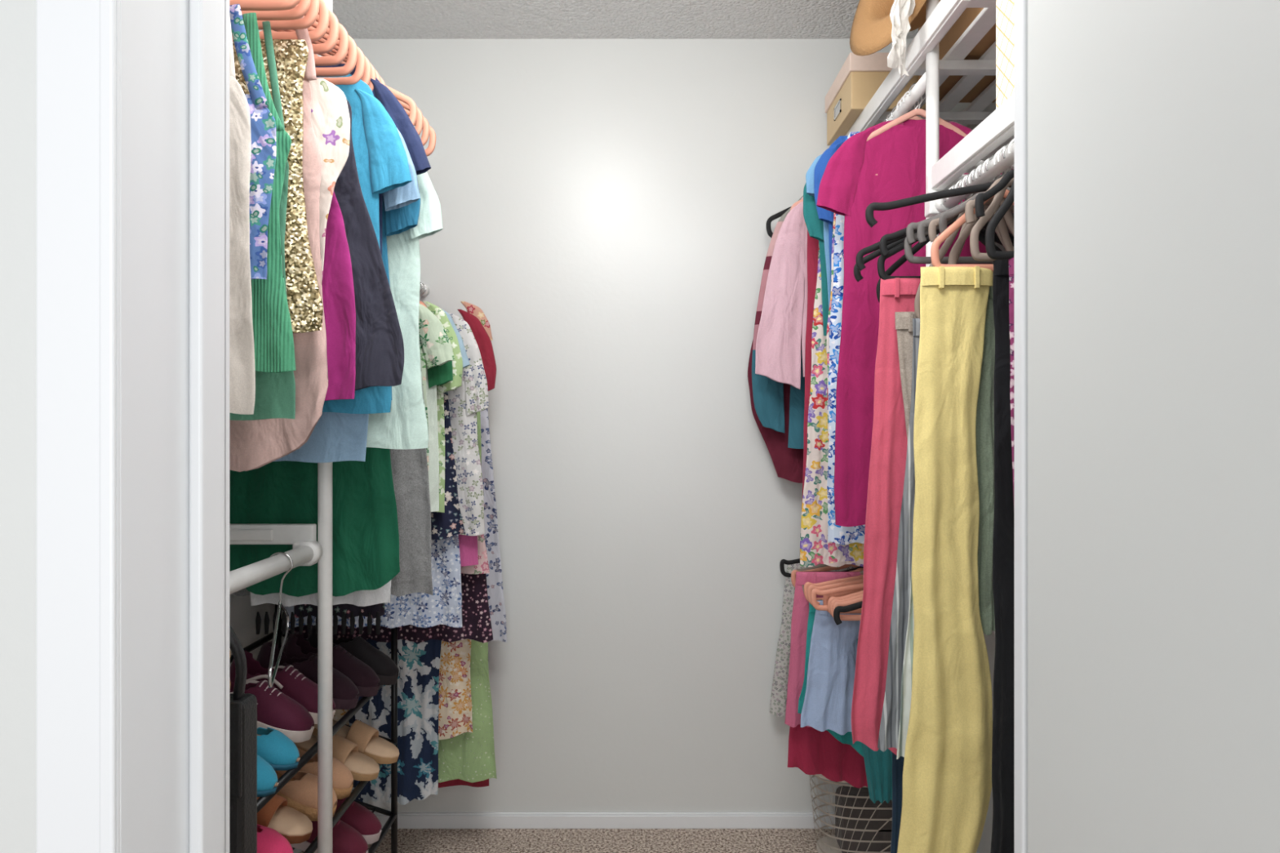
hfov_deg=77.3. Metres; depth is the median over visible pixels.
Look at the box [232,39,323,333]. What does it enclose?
sequin top
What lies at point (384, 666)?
sneaker
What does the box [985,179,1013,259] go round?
clothes hanger
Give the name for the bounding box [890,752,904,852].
trousers
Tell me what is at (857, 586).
clothes hanger
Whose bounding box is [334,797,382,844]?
sneaker
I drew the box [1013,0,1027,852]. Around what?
trim
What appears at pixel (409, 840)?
floor
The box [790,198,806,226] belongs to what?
clothes hanger
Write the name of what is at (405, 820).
baseboard
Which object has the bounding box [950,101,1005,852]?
wall
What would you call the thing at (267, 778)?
shoe
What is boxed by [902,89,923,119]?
clothes hanger
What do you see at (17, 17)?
wall
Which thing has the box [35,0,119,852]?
trim
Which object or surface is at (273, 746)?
shoe
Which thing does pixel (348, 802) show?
shelf
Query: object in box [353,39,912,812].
wall
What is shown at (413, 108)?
clothes hanger
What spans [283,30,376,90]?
clothes hanger
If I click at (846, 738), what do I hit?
skirt
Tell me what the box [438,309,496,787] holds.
dress
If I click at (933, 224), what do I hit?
clothes hanger
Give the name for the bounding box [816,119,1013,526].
dress
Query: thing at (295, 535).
bracket
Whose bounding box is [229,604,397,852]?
shoe rack
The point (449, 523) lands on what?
dress
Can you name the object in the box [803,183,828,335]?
t-shirt
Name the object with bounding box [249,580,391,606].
blouse
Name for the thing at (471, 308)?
blouse
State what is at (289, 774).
shelf
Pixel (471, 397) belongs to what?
shirt
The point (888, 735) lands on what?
trousers
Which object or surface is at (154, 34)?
trim
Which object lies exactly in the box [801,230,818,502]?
dress
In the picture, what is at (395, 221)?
t-shirt
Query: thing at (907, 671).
trousers
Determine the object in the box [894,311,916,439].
trousers
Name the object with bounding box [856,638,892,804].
skirt
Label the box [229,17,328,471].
tank
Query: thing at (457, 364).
blouse
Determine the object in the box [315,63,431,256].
t-shirt
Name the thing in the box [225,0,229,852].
trim
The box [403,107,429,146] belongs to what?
clothes hanger
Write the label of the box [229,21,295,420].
tank
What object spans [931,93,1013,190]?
closet shelf
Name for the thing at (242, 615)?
wall
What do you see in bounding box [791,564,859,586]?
clothes hanger
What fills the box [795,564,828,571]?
clothes hanger
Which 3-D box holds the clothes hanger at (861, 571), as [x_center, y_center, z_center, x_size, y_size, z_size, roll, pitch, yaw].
[0.590,0.398,2.100,0.334,0.114,0.010,0,0,0]
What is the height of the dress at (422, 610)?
0.838 m
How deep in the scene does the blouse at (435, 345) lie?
1.85 m
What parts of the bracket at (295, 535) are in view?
arm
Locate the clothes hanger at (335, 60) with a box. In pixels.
[292,4,348,66]
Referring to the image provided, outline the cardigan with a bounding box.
[747,339,803,483]
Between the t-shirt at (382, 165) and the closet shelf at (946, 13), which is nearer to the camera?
the t-shirt at (382, 165)
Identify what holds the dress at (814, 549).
hanging from the clothes hanger
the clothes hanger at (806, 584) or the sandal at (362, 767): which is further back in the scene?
the clothes hanger at (806, 584)
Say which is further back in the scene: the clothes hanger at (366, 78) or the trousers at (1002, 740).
the clothes hanger at (366, 78)
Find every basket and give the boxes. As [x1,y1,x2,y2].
[255,611,381,634]
[808,773,892,852]
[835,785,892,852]
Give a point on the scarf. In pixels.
(901, 10)
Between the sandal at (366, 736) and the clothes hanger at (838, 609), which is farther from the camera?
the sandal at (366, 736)
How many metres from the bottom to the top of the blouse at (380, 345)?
0.532 m
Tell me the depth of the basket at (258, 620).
1.74 m
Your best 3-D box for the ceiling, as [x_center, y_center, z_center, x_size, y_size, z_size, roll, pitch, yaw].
[-0.025,-1.250,1.593,2.150,0.100,1.967,0,0,0]
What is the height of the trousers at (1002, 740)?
1.049 m
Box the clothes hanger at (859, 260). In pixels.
[855,184,1013,271]
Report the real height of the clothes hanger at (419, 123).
0.217 m
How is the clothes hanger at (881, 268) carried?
hanging from the closet rod at (1004, 164)
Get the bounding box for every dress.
[284,534,462,628]
[288,573,493,643]
[333,639,472,739]
[348,638,441,812]
[431,309,470,539]
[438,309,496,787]
[438,411,496,782]
[457,533,478,566]
[460,533,489,573]
[480,408,506,642]
[800,246,863,567]
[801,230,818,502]
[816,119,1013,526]
[826,131,865,545]
[826,213,863,564]
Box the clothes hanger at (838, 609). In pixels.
[833,600,862,625]
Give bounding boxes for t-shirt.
[231,334,433,596]
[272,128,420,462]
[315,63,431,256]
[315,74,412,413]
[366,172,442,448]
[382,194,420,399]
[426,360,453,511]
[755,196,807,389]
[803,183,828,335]
[805,154,831,310]
[813,135,848,275]
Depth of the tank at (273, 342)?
1.13 m
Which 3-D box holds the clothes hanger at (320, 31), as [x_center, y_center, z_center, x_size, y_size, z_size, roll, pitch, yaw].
[-0.690,-0.699,1.228,0.425,0.217,0.010,0,0,0]
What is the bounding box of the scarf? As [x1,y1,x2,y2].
[887,0,915,77]
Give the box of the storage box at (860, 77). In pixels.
[825,52,925,145]
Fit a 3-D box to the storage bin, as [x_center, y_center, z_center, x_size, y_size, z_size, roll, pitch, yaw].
[0.766,-0.679,1.337,0.276,0.281,0.183,0,0,0]
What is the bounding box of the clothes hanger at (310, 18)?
[257,0,319,30]
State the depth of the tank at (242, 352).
1.05 m
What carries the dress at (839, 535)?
hanging from the clothes hanger
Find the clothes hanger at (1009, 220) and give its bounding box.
[947,159,1013,277]
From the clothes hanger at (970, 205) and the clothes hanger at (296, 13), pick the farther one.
the clothes hanger at (970, 205)
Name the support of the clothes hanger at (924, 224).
hanging from the closet rod at (1004, 164)
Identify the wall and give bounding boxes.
[0,0,35,852]
[229,30,287,666]
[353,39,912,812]
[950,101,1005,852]
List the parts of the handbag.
clasp chain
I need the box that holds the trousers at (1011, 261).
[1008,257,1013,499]
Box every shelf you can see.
[229,630,383,813]
[292,799,397,852]
[303,724,396,852]
[844,0,995,136]
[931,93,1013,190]
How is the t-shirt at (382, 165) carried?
hanging from the clothes hanger at (358, 73)
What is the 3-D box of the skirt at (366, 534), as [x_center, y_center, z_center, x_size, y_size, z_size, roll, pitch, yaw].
[-0.661,-0.180,1.605,0.354,1.039,0.038,0,0,0]
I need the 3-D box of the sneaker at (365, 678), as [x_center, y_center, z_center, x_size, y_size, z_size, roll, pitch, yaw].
[-0.738,0.562,1.899,0.240,0.149,0.089,0,0,0]
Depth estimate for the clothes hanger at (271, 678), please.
1.37 m
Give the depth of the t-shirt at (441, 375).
1.90 m
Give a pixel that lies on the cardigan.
(788, 463)
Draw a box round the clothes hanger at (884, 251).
[879,178,1005,256]
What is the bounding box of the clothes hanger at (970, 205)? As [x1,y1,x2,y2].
[964,145,1008,224]
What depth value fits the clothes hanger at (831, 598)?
1.95 m
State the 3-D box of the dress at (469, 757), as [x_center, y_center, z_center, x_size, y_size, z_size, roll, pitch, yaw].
[-0.670,0.333,2.256,0.530,1.335,0.035,0,0,0]
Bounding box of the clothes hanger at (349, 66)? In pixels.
[302,15,357,76]
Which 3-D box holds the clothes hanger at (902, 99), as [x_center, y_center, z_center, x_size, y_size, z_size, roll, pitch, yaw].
[0.630,-0.664,1.894,0.314,0.227,0.010,0,0,0]
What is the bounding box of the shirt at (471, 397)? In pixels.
[448,313,488,536]
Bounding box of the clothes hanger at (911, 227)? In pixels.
[906,173,1004,244]
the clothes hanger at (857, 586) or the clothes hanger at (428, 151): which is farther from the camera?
the clothes hanger at (857, 586)
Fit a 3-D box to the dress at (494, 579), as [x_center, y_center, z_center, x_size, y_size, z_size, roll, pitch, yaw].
[-0.670,0.150,2.346,0.558,0.969,0.032,0,0,0]
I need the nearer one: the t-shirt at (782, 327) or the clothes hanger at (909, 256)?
the clothes hanger at (909, 256)
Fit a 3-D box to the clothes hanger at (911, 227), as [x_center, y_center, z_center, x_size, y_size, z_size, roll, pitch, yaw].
[0.630,-0.411,1.510,0.253,0.135,0.010,0,0,0]
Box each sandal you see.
[257,794,312,844]
[293,733,379,781]
[311,719,399,764]
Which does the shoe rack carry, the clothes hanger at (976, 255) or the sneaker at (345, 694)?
the sneaker at (345, 694)
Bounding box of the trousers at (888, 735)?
[877,318,919,751]
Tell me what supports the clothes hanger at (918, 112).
hanging from the closet rod at (918, 90)
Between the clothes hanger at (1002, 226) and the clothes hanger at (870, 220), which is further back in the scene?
the clothes hanger at (1002, 226)
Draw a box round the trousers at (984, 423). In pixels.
[975,277,995,635]
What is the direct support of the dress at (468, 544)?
hanging from the clothes hanger
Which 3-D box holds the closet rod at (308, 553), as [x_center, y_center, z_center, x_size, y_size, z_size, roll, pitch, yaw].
[-0.630,0.240,1.143,0.042,0.042,0.783,0,0,0]
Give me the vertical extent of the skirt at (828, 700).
0.338 m
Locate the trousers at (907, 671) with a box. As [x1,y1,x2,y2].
[896,565,914,759]
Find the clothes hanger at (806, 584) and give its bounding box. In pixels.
[804,574,863,601]
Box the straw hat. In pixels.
[849,0,940,56]
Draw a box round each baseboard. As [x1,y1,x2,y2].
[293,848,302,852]
[373,812,835,828]
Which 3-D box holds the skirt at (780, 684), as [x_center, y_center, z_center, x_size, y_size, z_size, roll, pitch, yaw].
[0.561,0.644,2.422,0.333,0.462,0.036,0,0,0]
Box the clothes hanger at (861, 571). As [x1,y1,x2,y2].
[802,570,863,593]
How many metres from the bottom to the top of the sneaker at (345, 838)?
0.149 m
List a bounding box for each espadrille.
[275,770,337,821]
[297,747,353,799]
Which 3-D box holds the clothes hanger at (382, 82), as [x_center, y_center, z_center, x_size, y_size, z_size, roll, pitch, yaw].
[-0.690,-0.699,1.502,0.425,0.217,0.010,0,0,0]
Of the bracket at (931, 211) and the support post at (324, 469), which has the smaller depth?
the support post at (324, 469)
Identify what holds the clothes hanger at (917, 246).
hanging from the closet rod at (1004, 164)
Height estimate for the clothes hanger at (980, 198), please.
0.134 m
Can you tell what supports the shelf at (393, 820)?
attached to the shoe rack
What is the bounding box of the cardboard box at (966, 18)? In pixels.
[918,8,995,102]
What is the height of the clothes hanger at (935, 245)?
0.208 m
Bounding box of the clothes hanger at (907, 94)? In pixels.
[899,93,919,109]
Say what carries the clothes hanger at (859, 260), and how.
hanging from the closet rod at (1004, 164)
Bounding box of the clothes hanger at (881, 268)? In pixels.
[877,182,1013,279]
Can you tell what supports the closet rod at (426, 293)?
attached to the wall at (606, 205)
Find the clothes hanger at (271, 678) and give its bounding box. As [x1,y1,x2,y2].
[267,551,293,688]
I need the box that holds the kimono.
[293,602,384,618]
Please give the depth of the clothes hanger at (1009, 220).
1.43 m
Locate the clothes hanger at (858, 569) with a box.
[850,568,863,571]
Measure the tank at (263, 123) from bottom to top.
0.375 m
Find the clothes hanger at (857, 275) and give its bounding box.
[853,199,1013,281]
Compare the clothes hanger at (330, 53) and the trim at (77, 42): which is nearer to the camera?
the trim at (77, 42)
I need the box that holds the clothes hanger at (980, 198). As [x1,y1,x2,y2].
[974,138,1013,217]
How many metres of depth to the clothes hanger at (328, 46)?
1.26 m
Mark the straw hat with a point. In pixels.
(871, 30)
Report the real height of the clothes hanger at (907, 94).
0.227 m
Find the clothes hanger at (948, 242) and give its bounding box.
[914,172,1005,319]
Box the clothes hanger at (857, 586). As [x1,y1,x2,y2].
[810,582,863,610]
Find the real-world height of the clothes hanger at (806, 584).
0.114 m
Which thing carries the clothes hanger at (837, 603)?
hanging from the closet rod
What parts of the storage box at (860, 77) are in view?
lid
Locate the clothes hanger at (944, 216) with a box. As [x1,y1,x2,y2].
[938,157,1009,234]
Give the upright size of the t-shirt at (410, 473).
1.059 m
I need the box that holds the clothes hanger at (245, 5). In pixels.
[229,0,300,10]
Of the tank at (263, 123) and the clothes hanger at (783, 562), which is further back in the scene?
the clothes hanger at (783, 562)
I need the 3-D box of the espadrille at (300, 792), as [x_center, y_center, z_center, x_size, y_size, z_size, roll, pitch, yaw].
[-0.757,0.741,1.683,0.240,0.160,0.089,0,0,0]
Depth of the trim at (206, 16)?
0.70 m
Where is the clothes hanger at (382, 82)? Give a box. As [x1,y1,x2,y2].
[260,30,385,85]
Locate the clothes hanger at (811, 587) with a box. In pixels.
[807,578,863,604]
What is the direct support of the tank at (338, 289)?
hanging from the clothes hanger at (335, 60)
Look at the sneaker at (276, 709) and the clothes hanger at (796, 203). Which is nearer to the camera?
the sneaker at (276, 709)
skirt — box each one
[229,447,399,596]
[768,563,854,716]
[784,571,861,727]
[787,724,867,787]
[797,600,863,756]
[800,600,861,734]
[856,638,892,804]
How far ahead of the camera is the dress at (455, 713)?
2.21 m
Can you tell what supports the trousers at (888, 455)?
hanging from the clothes hanger at (881, 268)
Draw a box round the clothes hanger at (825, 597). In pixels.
[822,588,863,613]
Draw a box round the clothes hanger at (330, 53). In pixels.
[273,30,380,82]
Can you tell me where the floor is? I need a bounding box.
[300,828,835,852]
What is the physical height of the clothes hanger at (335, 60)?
0.217 m
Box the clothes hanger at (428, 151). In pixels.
[414,124,435,156]
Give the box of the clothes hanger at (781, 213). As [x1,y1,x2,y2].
[765,206,791,237]
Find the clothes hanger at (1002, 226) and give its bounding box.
[955,165,1013,263]
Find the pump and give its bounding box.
[257,823,293,852]
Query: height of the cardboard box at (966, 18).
0.204 m
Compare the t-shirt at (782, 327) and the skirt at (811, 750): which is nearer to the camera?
the skirt at (811, 750)
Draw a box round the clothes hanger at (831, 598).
[827,590,863,614]
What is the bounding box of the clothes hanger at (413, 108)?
[313,53,417,125]
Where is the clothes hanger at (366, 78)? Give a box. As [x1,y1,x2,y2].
[293,30,371,85]
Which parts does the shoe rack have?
post, post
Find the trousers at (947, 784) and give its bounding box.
[897,266,993,852]
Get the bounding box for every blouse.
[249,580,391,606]
[309,78,350,282]
[333,98,404,391]
[418,303,454,471]
[422,301,462,512]
[460,301,493,341]
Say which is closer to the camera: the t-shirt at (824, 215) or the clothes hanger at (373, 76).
the clothes hanger at (373, 76)
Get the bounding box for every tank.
[229,4,276,279]
[229,14,255,414]
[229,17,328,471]
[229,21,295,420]
[242,13,295,373]
[321,191,355,400]
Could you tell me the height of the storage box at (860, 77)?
0.150 m
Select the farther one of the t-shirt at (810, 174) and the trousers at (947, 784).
the t-shirt at (810, 174)
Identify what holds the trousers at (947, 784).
hanging from the clothes hanger at (935, 245)
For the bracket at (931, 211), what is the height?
0.085 m
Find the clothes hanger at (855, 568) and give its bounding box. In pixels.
[842,566,863,571]
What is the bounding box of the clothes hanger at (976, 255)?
[969,142,1013,261]
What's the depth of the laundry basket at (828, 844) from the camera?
2.21 m
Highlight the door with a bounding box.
[1027,0,1279,852]
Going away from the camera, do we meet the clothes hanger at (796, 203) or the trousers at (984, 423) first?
the trousers at (984, 423)
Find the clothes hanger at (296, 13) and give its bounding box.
[240,0,311,20]
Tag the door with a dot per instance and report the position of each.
(1153, 126)
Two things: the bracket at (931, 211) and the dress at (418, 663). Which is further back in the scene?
the dress at (418, 663)
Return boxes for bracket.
[229,524,317,565]
[924,174,1010,217]
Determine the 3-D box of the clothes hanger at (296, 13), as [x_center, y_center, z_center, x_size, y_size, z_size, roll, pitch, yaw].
[-0.690,-0.699,1.162,0.425,0.217,0.010,0,0,0]
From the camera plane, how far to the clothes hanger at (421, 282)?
2.42 m
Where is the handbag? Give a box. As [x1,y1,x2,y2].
[229,624,257,852]
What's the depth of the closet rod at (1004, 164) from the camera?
1.44 m
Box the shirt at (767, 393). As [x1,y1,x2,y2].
[751,195,804,448]
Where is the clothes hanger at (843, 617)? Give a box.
[830,593,862,620]
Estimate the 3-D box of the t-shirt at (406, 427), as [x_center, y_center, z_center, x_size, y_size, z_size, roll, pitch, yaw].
[-0.691,-0.296,1.501,0.641,0.678,0.028,0,0,0]
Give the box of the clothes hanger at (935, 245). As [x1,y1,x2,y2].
[930,154,1013,271]
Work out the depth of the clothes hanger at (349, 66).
1.35 m
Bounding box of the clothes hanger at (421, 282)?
[419,282,426,299]
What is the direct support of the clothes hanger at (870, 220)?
hanging from the closet rod at (1004, 164)
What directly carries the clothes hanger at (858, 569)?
hanging from the closet rod
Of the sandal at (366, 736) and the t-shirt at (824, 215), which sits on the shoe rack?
the sandal at (366, 736)
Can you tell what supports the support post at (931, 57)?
on the floor
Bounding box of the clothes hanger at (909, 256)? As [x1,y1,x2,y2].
[904,176,1012,263]
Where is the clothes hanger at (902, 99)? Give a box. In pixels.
[896,98,915,111]
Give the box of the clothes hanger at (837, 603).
[832,596,862,617]
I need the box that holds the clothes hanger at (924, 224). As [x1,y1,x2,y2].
[916,168,1013,243]
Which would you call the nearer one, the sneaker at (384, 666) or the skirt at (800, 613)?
the sneaker at (384, 666)
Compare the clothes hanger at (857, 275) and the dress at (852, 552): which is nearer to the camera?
the clothes hanger at (857, 275)
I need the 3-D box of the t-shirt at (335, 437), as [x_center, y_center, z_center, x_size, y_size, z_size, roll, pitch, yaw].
[-0.690,-0.279,1.420,0.603,0.686,0.031,0,0,0]
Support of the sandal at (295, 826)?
on the shoe rack
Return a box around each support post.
[317,0,332,852]
[925,0,938,266]
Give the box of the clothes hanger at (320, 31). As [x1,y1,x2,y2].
[231,0,329,42]
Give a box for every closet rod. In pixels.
[229,540,322,594]
[419,284,429,297]
[887,72,925,120]
[934,142,1013,213]
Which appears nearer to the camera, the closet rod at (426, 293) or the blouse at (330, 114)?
the blouse at (330, 114)
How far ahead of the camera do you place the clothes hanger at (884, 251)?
1.54 m
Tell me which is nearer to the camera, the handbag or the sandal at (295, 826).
the handbag
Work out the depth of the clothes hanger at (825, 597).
2.00 m
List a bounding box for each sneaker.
[229,649,335,724]
[229,677,314,742]
[256,640,359,709]
[283,631,380,697]
[290,819,368,852]
[306,624,399,684]
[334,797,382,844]
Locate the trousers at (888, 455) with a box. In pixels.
[851,277,920,755]
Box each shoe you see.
[257,727,300,770]
[257,754,279,796]
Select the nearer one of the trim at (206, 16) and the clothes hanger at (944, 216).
the trim at (206, 16)
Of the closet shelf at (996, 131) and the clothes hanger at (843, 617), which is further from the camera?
the clothes hanger at (843, 617)
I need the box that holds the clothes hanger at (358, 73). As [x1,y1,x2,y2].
[307,26,364,84]
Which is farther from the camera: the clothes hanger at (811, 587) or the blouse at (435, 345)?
the clothes hanger at (811, 587)
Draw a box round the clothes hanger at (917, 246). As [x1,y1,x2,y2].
[875,188,1002,302]
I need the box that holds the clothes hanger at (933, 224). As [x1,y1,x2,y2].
[928,164,1013,242]
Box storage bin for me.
[995,0,1013,109]
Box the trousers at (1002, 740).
[991,259,1013,852]
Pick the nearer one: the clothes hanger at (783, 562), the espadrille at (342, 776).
the espadrille at (342, 776)
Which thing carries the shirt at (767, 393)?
hanging from the clothes hanger
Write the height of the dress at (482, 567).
0.723 m
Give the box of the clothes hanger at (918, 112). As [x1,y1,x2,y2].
[866,82,967,175]
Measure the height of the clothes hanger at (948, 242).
0.286 m
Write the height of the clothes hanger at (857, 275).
0.186 m
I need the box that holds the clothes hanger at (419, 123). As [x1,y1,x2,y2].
[397,99,423,135]
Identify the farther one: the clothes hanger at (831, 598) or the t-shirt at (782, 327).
the t-shirt at (782, 327)
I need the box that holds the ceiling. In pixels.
[332,0,918,39]
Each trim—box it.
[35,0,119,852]
[120,0,225,852]
[189,0,223,852]
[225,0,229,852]
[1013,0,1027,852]
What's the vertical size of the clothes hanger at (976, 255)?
0.202 m
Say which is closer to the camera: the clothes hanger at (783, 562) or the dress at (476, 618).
the dress at (476, 618)
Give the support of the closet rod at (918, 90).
attached to the wall at (606, 205)
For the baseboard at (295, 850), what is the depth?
2.30 m
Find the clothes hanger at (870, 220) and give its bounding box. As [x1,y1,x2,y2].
[865,150,1011,227]
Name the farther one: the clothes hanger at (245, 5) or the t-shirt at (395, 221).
the t-shirt at (395, 221)
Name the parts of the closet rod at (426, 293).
rod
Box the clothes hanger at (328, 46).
[297,2,339,53]
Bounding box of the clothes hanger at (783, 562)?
[779,558,799,577]
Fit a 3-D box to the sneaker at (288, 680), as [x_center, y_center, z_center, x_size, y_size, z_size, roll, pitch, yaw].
[-0.768,0.553,1.701,0.240,0.149,0.089,0,0,0]
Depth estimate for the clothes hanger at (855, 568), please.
2.20 m
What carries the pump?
on the shoe rack

